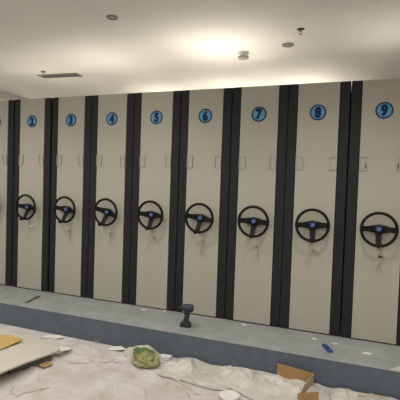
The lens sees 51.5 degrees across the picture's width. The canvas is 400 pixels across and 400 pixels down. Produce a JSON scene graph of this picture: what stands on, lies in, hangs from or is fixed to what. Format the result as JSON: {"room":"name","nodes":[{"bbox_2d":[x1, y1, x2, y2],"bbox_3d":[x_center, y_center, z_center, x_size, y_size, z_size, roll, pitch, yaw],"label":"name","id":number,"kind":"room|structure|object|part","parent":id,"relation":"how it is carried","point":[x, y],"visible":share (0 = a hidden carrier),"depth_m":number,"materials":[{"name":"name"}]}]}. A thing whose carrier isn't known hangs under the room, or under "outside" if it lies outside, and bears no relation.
{"room":"archive storage room","nodes":[
{"label":"archive storage room","id":0,"kind":"room"},
{"bbox_2d":[0,91,26,100],"bbox_3d":[-4.593,-0.318,4.977,0.200,3.110,10.400,3,2,21],"label":"wall","id":1,"kind":"structure","parent":0,"point":[3,96],"depth_m":7.48,"materials":[{"name":"paint"}]},
{"bbox_2d":[140,156,143,165],"bbox_3d":[-0.618,-0.417,4.468,0.052,0.110,0.002,3,2,21],"label":"handle","id":2,"kind":"object","parent":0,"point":[141,157],"depth_m":4.47,"materials":[{"name":"beige plastic"}]},
{"bbox_2d":[0,0,399,98],"bbox_3d":[-0.163,-1.767,3.241,9.580,0.200,10.800,3,2,21],"label":"ceiling","id":3,"kind":"structure","parent":0,"point":[152,45],"depth_m":4.54,"materials":[{"name":"paint"}]},
{"bbox_2d":[37,73,82,77],"bbox_3d":[-2.052,-1.820,6.079,0.660,0.014,0.170,2,2,15],"label":"ceiling vent","id":4,"kind":"object","parent":3,"relation":"in","point":[64,75],"visible":1,"depth_m":6.07,"materials":[{"name":"grey metal"}]},
{"bbox_2d":[106,15,117,19],"bbox_3d":[-0.821,-1.705,3.881,0.110,0.012,0.110,3,2,21],"label":"recessed light","id":5,"kind":"object","parent":3,"relation":"in","point":[111,17],"visible":1,"depth_m":3.88,"materials":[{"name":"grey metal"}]},
{"bbox_2d":[238,51,248,59],"bbox_3d":[0.498,-1.659,4.768,0.124,0.074,0.124,3,2,21],"label":"smoke detector","id":6,"kind":"object","parent":3,"relation":"attached to","point":[243,54],"visible":1,"depth_m":4.75,"materials":[{"name":"white plastic"}]},
{"bbox_3d":[0.499,-1.689,4.767,0.124,0.014,0.124,3,2,21],"label":"mounting plate","id":7,"kind":"part","parent":6,"relation":"part of","materials":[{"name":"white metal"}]},
{"bbox_3d":[0.498,-1.633,4.769,0.124,0.022,0.124,3,2,21],"label":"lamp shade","id":8,"kind":"part","parent":6,"relation":"part of","materials":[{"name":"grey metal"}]},
{"bbox_2d":[282,43,293,46],"bbox_3d":[0.946,-1.665,4.467,0.132,0.012,0.132,3,2,21],"label":"recessed light","id":9,"kind":"object","parent":3,"relation":"in","point":[283,44],"visible":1,"depth_m":4.45,"materials":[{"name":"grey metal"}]},
{"bbox_3d":[-0.275,1.539,3.353,9.580,0.200,10.800,3,2,21],"label":"floor","id":10,"kind":"structure","parent":0,"visible":0},
{"bbox_2d":[0,324,252,399],"bbox_3d":[-0.623,1.439,2.184,7.400,0.047,3.172,3,2,21],"label":"cloth","id":11,"kind":"object","parent":10,"relation":"on","point":[111,380],"depth_m":3.25,"materials":[{"name":"white fabric"}]},
{"bbox_2d":[7,355,50,373],"bbox_3d":[-1.419,1.362,3.458,0.060,0.045,0.360,4,2,39],"label":"batten","id":12,"kind":"object","parent":11,"relation":"on","point":[47,358],"visible":0.56,"depth_m":3.44,"materials":[{"name":"black wood"}]},
{"bbox_2d":[11,386,48,396],"bbox_3d":[-1.262,1.395,3.028,0.279,0.022,0.165,2,2,2],"label":"string","id":13,"kind":"object","parent":11,"relation":"on","point":[13,386],"visible":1,"depth_m":3.02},
{"bbox_2d":[0,330,71,373],"bbox_3d":[-2.062,1.290,3.527,1.540,0.108,1.250,3,2,21],"label":"board","id":14,"kind":"object","parent":11,"relation":"on","point":[29,349],"visible":1,"depth_m":3.59,"materials":[{"name":"white paper"}]},
{"bbox_2d":[0,335,22,349],"bbox_3d":[-1.820,1.281,3.736,0.410,0.006,0.359,1,2,-13],"label":"card","id":15,"kind":"object","parent":14,"relation":"on","point":[5,340],"visible":1,"depth_m":3.78,"materials":[{"name":"yellow cardboard"}]},
{"bbox_2d":[38,361,52,367],"bbox_3d":[-1.293,1.378,3.474,0.082,0.006,0.082,3,2,35],"label":"scrap","id":16,"kind":"object","parent":11,"relation":"on","point":[45,364],"visible":1,"depth_m":3.47,"materials":[{"name":"brown cardboard"}]},
{"bbox_2d":[41,335,63,338],"bbox_3d":[-1.455,1.353,4.110,0.225,0.010,0.096,2,2,11],"label":"paper","id":17,"kind":"object","parent":11,"relation":"on","point":[45,336],"visible":1,"depth_m":4.11,"materials":[{"name":"white paper"}]},
{"bbox_3d":[-0.888,1.383,3.560,0.483,0.032,0.027,2,2,-6],"label":"cloth strip","id":18,"kind":"part","parent":11,"relation":"part of","materials":[{"name":"white fabric"}]},
{"bbox_2d":[108,346,124,349],"bbox_3d":[-0.766,1.381,3.856,0.159,0.018,0.092,2,2,6],"label":"paper","id":19,"kind":"object","parent":11,"relation":"on","point":[115,347],"visible":0.96,"depth_m":3.86,"materials":[{"name":"white paper"}]},
{"bbox_2d":[121,345,164,361],"bbox_3d":[-0.507,1.358,3.719,0.432,0.103,0.222,3,2,21],"label":"plastic sheet","id":20,"kind":"object","parent":11,"relation":"on","point":[128,351],"visible":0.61,"depth_m":3.71,"materials":[{"name":"white plastic"}]},
{"bbox_2d":[131,347,160,367],"bbox_3d":[-0.468,1.346,3.568,0.271,0.130,0.212,3,2,21],"label":"crumpled bag","id":21,"kind":"object","parent":11,"relation":"on","point":[143,357],"visible":1,"depth_m":3.52,"materials":[{"name":"green plastic"}]},
{"bbox_2d":[161,354,171,359],"bbox_3d":[-0.310,1.399,3.691,0.116,0.026,0.069,2,2,10],"label":"folded paper","id":22,"kind":"object","parent":11,"relation":"on","point":[164,356],"visible":0.82,"depth_m":3.68,"materials":[{"name":"white paper"}]},
{"bbox_3d":[-0.182,1.425,3.312,0.048,0.017,0.570,0,3,-40],"label":"cloth strip","id":23,"kind":"part","parent":11,"relation":"part of","materials":[{"name":"white fabric"}]},
{"bbox_2d":[219,390,239,399],"bbox_3d":[0.216,1.439,3.055,0.152,0.010,0.152,3,2,21],"label":"round lid","id":24,"kind":"object","parent":11,"relation":"on","point":[225,394],"visible":1,"depth_m":3.05,"materials":[{"name":"white plastic"}]},
{"bbox_2d":[158,357,332,399],"bbox_3d":[0.332,1.402,3.253,1.389,0.096,0.489,3,2,21],"label":"plastic sheet","id":25,"kind":"object","parent":11,"relation":"on","point":[253,384],"visible":0.96,"depth_m":3.25,"materials":[{"name":"white plastic"}]},
{"bbox_2d":[277,363,318,399],"bbox_3d":[0.724,1.400,3.162,0.410,0.115,0.275,3,2,34],"label":"carton","id":26,"kind":"object","parent":25,"relation":"on","point":[287,372],"visible":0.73,"depth_m":3.25,"materials":[{"name":"brown cardboard"}]},
{"bbox_2d":[330,388,397,399],"bbox_3d":[1.512,1.468,2.643,1.344,0.076,0.759,3,2,21],"label":"plastic sheet","id":27,"kind":"object","parent":11,"relation":"on","point":[338,393],"visible":0.95,"depth_m":3.06,"materials":[{"name":"white plastic"}]},
{"bbox_2d":[357,394,385,399],"bbox_3d":[1.277,1.422,2.916,0.044,0.056,0.349,0,3,-39],"label":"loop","id":28,"kind":"object","parent":27,"relation":"on","point":[359,394],"visible":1,"depth_m":2.99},
{"bbox_2d":[0,285,399,399],"bbox_3d":[0.736,1.271,5.952,9.178,0.228,4.812,3,2,21],"label":"raised platform","id":29,"kind":"object","parent":10,"relation":"on","point":[210,340],"visible":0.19,"depth_m":3.76,"materials":[{"name":"concrete"}]},
{"bbox_2d":[0,100,15,285],"bbox_3d":[-2.012,-0.118,6.706,0.549,2.312,3.459,3,2,21],"label":"shelving unit","id":30,"kind":"object","parent":29,"relation":"on","point":[7,107],"visible":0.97,"depth_m":5.17,"materials":[{"name":"grey metal"}]},
{"bbox_3d":[-2.574,-0.094,5.245,0.367,2.300,0.030,3,2,21],"label":"panel","id":31,"kind":"part","parent":30,"relation":"part of","materials":[{"name":"beige metal"}]},
{"bbox_3d":[-2.353,-0.085,5.184,0.091,2.300,0.066,3,2,21],"label":"edge trim","id":32,"kind":"part","parent":30,"relation":"part of","materials":[{"name":"black metal"}]},
{"bbox_2d":[12,98,52,291],"bbox_3d":[-1.484,-0.094,6.503,0.549,2.312,3.459,3,2,21],"label":"shelving unit","id":33,"kind":"object","parent":29,"relation":"on","point":[33,117],"visible":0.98,"depth_m":5.01,"materials":[{"name":"grey metal"}]},
{"bbox_3d":[-2.252,-0.080,5.145,0.091,2.300,0.066,3,2,21],"label":"edge trim","id":34,"kind":"part","parent":33,"relation":"part of","materials":[{"name":"black metal"}]},
{"bbox_3d":[-2.046,-0.069,5.042,0.367,2.300,0.030,3,2,21],"label":"panel","id":35,"kind":"part","parent":33,"relation":"part of","materials":[{"name":"beige metal"}]},
{"bbox_3d":[-1.825,-0.060,4.981,0.091,2.300,0.066,3,2,21],"label":"edge trim","id":36,"kind":"part","parent":33,"relation":"part of","materials":[{"name":"black metal"}]},
{"bbox_2d":[25,296,39,302],"bbox_3d":[-1.866,1.108,4.627,0.056,0.012,0.270,2,2,6],"label":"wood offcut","id":37,"kind":"object","parent":29,"relation":"on","point":[35,297],"visible":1,"depth_m":4.64,"materials":[{"name":"wood"}]},
{"bbox_2d":[49,96,91,297],"bbox_3d":[-0.952,-0.069,6.299,0.549,2.312,3.459,3,2,21],"label":"shelving unit","id":38,"kind":"object","parent":29,"relation":"on","point":[72,116],"visible":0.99,"depth_m":4.81,"materials":[{"name":"grey metal"}]},
{"bbox_3d":[-1.720,-0.055,4.940,0.091,2.300,0.066,3,2,21],"label":"edge trim","id":39,"kind":"part","parent":38,"relation":"part of","materials":[{"name":"black metal"}]},
{"bbox_3d":[-1.292,-0.035,4.776,0.091,2.300,0.066,3,2,21],"label":"edge trim","id":40,"kind":"part","parent":38,"relation":"part of","materials":[{"name":"black metal"}]},
{"bbox_2d":[87,93,134,303],"bbox_3d":[-0.438,-0.045,6.101,0.549,2.312,3.459,3,2,21],"label":"shelving unit","id":41,"kind":"object","parent":29,"relation":"on","point":[112,132],"visible":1,"depth_m":4.61,"materials":[{"name":"grey metal"}]},
{"bbox_3d":[-1.206,-0.031,4.743,0.091,2.300,0.066,3,2,21],"label":"edge trim","id":42,"kind":"part","parent":41,"relation":"part of","materials":[{"name":"black metal"}]},
{"bbox_2d":[97,156,100,165],"bbox_3d":[-1.133,-0.441,4.666,0.052,0.110,0.002,3,2,21],"label":"handle","id":43,"kind":"object","parent":41,"relation":"on","point":[98,157],"depth_m":4.67,"materials":[{"name":"beige plastic"}]},
{"bbox_2d":[120,156,123,165],"bbox_3d":[-0.851,-0.428,4.557,0.052,0.110,0.002,3,2,21],"label":"handle","id":44,"kind":"object","parent":41,"relation":"on","point":[121,157],"depth_m":4.56,"materials":[{"name":"beige plastic"}]},
{"bbox_3d":[-0.778,-0.011,4.579,0.091,2.300,0.066,3,2,21],"label":"edge trim","id":45,"kind":"part","parent":41,"relation":"part of","materials":[{"name":"black metal"}]},
{"bbox_2d":[129,91,181,310],"bbox_3d":[0.077,-0.021,5.904,0.549,2.312,3.459,3,2,21],"label":"shelving unit","id":46,"kind":"object","parent":29,"relation":"on","point":[157,117],"visible":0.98,"depth_m":4.42,"materials":[{"name":"grey metal"}]},
{"bbox_3d":[-0.691,-0.007,4.545,0.091,2.300,0.066,3,2,21],"label":"edge trim","id":47,"kind":"part","parent":46,"relation":"part of","materials":[{"name":"black metal"}]},
{"bbox_2d":[166,156,169,166],"bbox_3d":[-0.336,-0.404,4.360,0.052,0.110,0.002,3,2,21],"label":"handle","id":48,"kind":"object","parent":46,"relation":"on","point":[167,157],"depth_m":4.36,"materials":[{"name":"beige plastic"}]},
{"bbox_3d":[-0.264,0.013,4.381,0.091,2.300,0.066,3,2,21],"label":"edge trim","id":49,"kind":"part","parent":46,"relation":"part of","materials":[{"name":"black metal"}]},
{"bbox_2d":[179,304,193,327],"bbox_3d":[-0.134,1.088,3.921,0.138,0.216,0.076,2,2,11],"label":"cordless drill","id":50,"kind":"object","parent":29,"relation":"on","point":[187,308],"visible":1,"depth_m":3.89,"materials":[{"name":"plastic"}]},
{"bbox_3d":[-0.125,1.098,3.919,0.072,0.109,0.060,2,2,11],"label":"handle","id":51,"kind":"part","parent":50,"relation":"part of","materials":[{"name":"plastic"}]},
{"bbox_2d":[175,88,232,318],"bbox_3d":[0.593,0.003,5.706,0.549,2.312,3.459,3,2,21],"label":"shelving unit","id":52,"kind":"object","parent":29,"relation":"on","point":[206,114],"visible":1,"depth_m":4.22,"materials":[{"name":"grey metal"}]},
{"bbox_3d":[-0.175,0.017,4.347,0.091,2.300,0.066,3,2,21],"label":"edge trim","id":53,"kind":"part","parent":52,"relation":"part of","materials":[{"name":"black metal"}]},
{"bbox_2d":[188,156,191,166],"bbox_3d":[-0.102,-0.393,4.270,0.052,0.110,0.002,3,2,21],"label":"handle","id":54,"kind":"object","parent":52,"relation":"on","point":[189,157],"depth_m":4.27,"materials":[{"name":"beige plastic"}]},
{"bbox_2d":[215,157,219,167],"bbox_3d":[0.180,-0.380,4.162,0.052,0.110,0.002,3,2,21],"label":"handle","id":55,"kind":"object","parent":52,"relation":"on","point":[217,159],"depth_m":4.16,"materials":[{"name":"beige plastic"}]},
{"bbox_3d":[0.252,0.037,4.183,0.091,2.300,0.066,3,2,21],"label":"edge trim","id":56,"kind":"part","parent":52,"relation":"part of","materials":[{"name":"black metal"}]},
{"bbox_2d":[225,85,288,326],"bbox_3d":[1.109,0.027,5.508,0.549,2.312,3.459,3,2,21],"label":"shelving unit","id":57,"kind":"object","parent":29,"relation":"on","point":[259,113],"visible":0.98,"depth_m":4.02,"materials":[{"name":"grey metal"}]},
{"bbox_3d":[0.341,0.041,4.149,0.091,2.300,0.066,3,2,21],"label":"edge trim","id":58,"kind":"part","parent":57,"relation":"part of","materials":[{"name":"black metal"}]},
{"bbox_2d":[239,157,244,167],"bbox_3d":[0.413,-0.369,4.072,0.052,0.110,0.002,3,2,21],"label":"handle","id":59,"kind":"object","parent":57,"relation":"on","point":[241,159],"depth_m":4.07,"materials":[{"name":"beige plastic"}]},
{"bbox_3d":[0.694,-0.356,3.959,0.064,0.122,0.012,3,2,21],"label":"flush pull","id":60,"kind":"part","parent":57,"relation":"part of","materials":[{"name":"beige plastic"}]},
{"bbox_2d":[270,157,275,167],"bbox_3d":[0.696,-0.356,3.963,0.052,0.110,0.002,3,2,21],"label":"handle","id":61,"kind":"object","parent":57,"relation":"on","point":[272,159],"depth_m":3.96,"materials":[{"name":"beige plastic"}]},
{"bbox_3d":[0.768,0.061,3.985,0.091,2.300,0.066,3,2,21],"label":"edge trim","id":62,"kind":"part","parent":57,"relation":"part of","materials":[{"name":"black metal"}]},
{"bbox_2d":[279,81,351,335],"bbox_3d":[1.621,0.051,5.311,0.549,2.312,3.459,3,2,21],"label":"shelving unit","id":63,"kind":"object","parent":29,"relation":"on","point":[319,114],"visible":0.99,"depth_m":3.83,"materials":[{"name":"grey metal"}]},
{"bbox_3d":[0.853,0.065,3.953,0.091,2.300,0.066,3,2,21],"label":"edge trim","id":64,"kind":"part","parent":63,"relation":"part of","materials":[{"name":"black metal"}]},
{"bbox_2d":[296,157,301,168],"bbox_3d":[0.925,-0.345,3.875,0.052,0.110,0.002,3,2,21],"label":"handle","id":65,"kind":"object","parent":63,"relation":"on","point":[298,159],"depth_m":3.87,"materials":[{"name":"beige plastic"}]},
{"bbox_3d":[1.058,0.076,3.850,0.367,2.300,0.030,3,2,21],"label":"panel","id":66,"kind":"part","parent":63,"relation":"part of","materials":[{"name":"beige metal"}]},
{"bbox_2d":[330,157,335,168],"bbox_3d":[1.208,-0.332,3.767,0.052,0.110,0.002,3,2,21],"label":"handle","id":67,"kind":"object","parent":63,"relation":"on","point":[332,159],"depth_m":3.77,"materials":[{"name":"beige plastic"}]},
{"bbox_3d":[1.280,0.085,3.789,0.091,2.300,0.066,3,2,21],"label":"edge trim","id":68,"kind":"part","parent":63,"relation":"part of","materials":[{"name":"black metal"}]},
{"bbox_3d":[1.658,0.038,5.408,0.525,2.250,3.230,3,2,21],"label":"shelf","id":69,"kind":"part","parent":63,"relation":"part of","materials":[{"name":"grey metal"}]},
{"bbox_2d":[322,344,332,352],"bbox_3d":[1.067,1.239,3.493,0.042,0.025,0.172,2,2,-5],"label":"utility knife","id":70,"kind":"object","parent":29,"relation":"on","point":[325,346],"visible":1,"depth_m":3.45,"materials":[{"name":"blue plastic"}]},
{"bbox_2d":[341,78,399,345],"bbox_3d":[2.140,0.075,5.112,0.549,2.312,3.459,3,2,21],"label":"shelving unit","id":71,"kind":"object","parent":29,"relation":"on","point":[370,296],"visible":1,"depth_m":3.65,"materials":[{"name":"grey metal"}]},
{"bbox_3d":[1.372,0.089,3.753,0.091,2.300,0.066,3,2,21],"label":"edge trim","id":72,"kind":"part","parent":71,"relation":"part of","materials":[{"name":"black metal"}]},
{"bbox_3d":[1.443,-0.321,3.671,0.064,0.122,0.012,3,2,21],"label":"flush pull","id":73,"kind":"part","parent":71,"relation":"part of","materials":[{"name":"beige plastic"}]},
{"bbox_2d":[360,158,366,169],"bbox_3d":[1.445,-0.321,3.676,0.052,0.110,0.002,3,2,21],"label":"handle","id":74,"kind":"object","parent":71,"relation":"on","point":[363,161],"depth_m":3.67,"materials":[{"name":"beige plastic"}]},
{"bbox_2d":[374,256,383,268],"bbox_3d":[1.562,0.546,3.629,0.083,0.122,0.016,3,2,21],"label":"key","id":75,"kind":"object","parent":71,"relation":"hanging from","point":[377,261],"visible":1,"depth_m":3.62,"materials":[{"name":"silver metal"}]},
{"bbox_3d":[1.799,0.109,3.589,0.091,2.300,0.066,3,2,21],"label":"edge trim","id":76,"kind":"part","parent":71,"relation":"part of","materials":[{"name":"metal"}]}
]}

